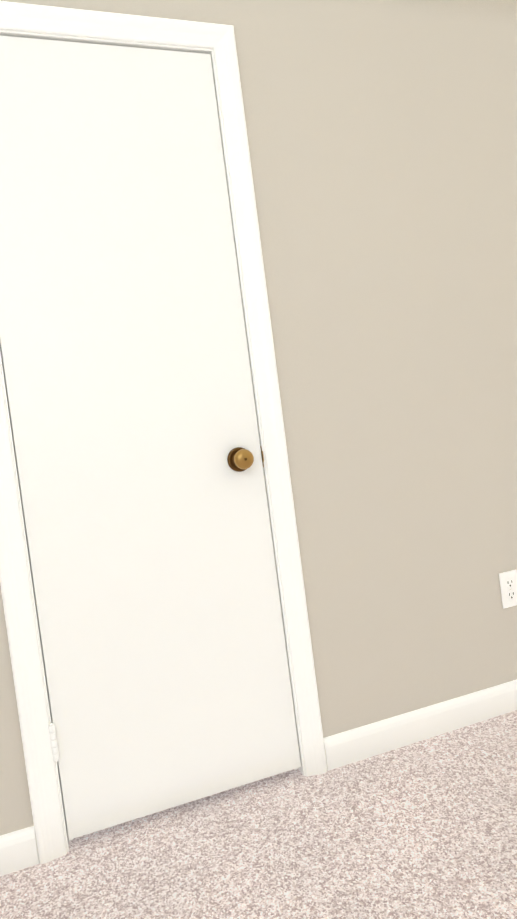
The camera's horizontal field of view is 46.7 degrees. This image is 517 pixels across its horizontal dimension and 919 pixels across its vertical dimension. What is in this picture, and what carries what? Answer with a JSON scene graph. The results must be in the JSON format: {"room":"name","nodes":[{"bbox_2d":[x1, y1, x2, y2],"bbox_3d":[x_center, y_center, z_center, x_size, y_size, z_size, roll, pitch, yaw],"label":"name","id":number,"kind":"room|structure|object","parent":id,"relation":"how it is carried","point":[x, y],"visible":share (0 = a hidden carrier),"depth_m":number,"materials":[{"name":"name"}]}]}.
{"room":"bedroom","nodes":[
{"label":"bedroom","id":0,"kind":"room"},
{"bbox_2d":[0,710,516,918],"bbox_3d":[2.145,0.695,1.554,7.800,0.100,6.750,-8,1,-18],"label":"floor","id":1,"kind":"structure","parent":0,"point":[425,829],"depth_m":1.40,"materials":[{"name":"carpet"}]},
{"bbox_2d":[0,0,516,835],"bbox_3d":[0.318,-0.299,1.845,4.440,2.320,0.120,-8,1,-18],"label":"wall","id":2,"kind":"structure","parent":0,"point":[382,138],"depth_m":1.81,"materials":[{"name":"beige paint"}]},
{"bbox_2d":[0,826,38,876],"bbox_3d":[-1.020,1.009,1.307,1.011,0.090,0.012,-8,1,-18],"label":"baseboard","id":3,"kind":"structure","parent":2,"relation":"attached to","point":[18,850],"depth_m":1.45,"materials":[{"name":"white paint"}]},
{"bbox_2d":[0,35,300,839],"bbox_3d":[-0.310,-0.082,1.590,0.654,2.008,0.161,-8,1,-18],"label":"closet door","id":4,"kind":"structure","parent":2,"relation":"in","point":[125,354],"depth_m":1.57,"materials":[{"name":"white paint"}]},
{"bbox_2d":[0,1,326,863],"bbox_3d":[-0.325,-0.106,1.627,0.782,2.111,0.155,-8,1,-18],"label":"door frame","id":5,"kind":"structure","parent":2,"relation":"attached to","point":[16,575],"depth_m":1.63,"materials":[{"name":"white paint"}]},
{"bbox_2d":[260,446,263,466],"bbox_3d":[0.007,-0.009,1.690,0.002,0.060,0.040,-8,1,-18],"label":"strike plate","id":6,"kind":"object","parent":2,"relation":"attached to","point":[262,456],"visible":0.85,"depth_m":1.68,"materials":[{"name":"gold metal"}]},
{"bbox_2d":[323,680,516,770],"bbox_3d":[0.900,0.749,1.950,1.506,0.090,0.012,-8,1,-18],"label":"baseboard","id":7,"kind":"structure","parent":2,"relation":"attached to","point":[376,738],"depth_m":1.80,"materials":[{"name":"white paint"}]},
{"bbox_2d":[499,570,516,608],"bbox_3d":[0.811,0.418,1.928,0.070,0.115,0.008,-8,1,-18],"label":"outlet","id":8,"kind":"object","parent":2,"relation":"attached to","point":[508,583],"visible":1,"depth_m":1.92,"materials":[{"name":"white plastic"}]}
]}

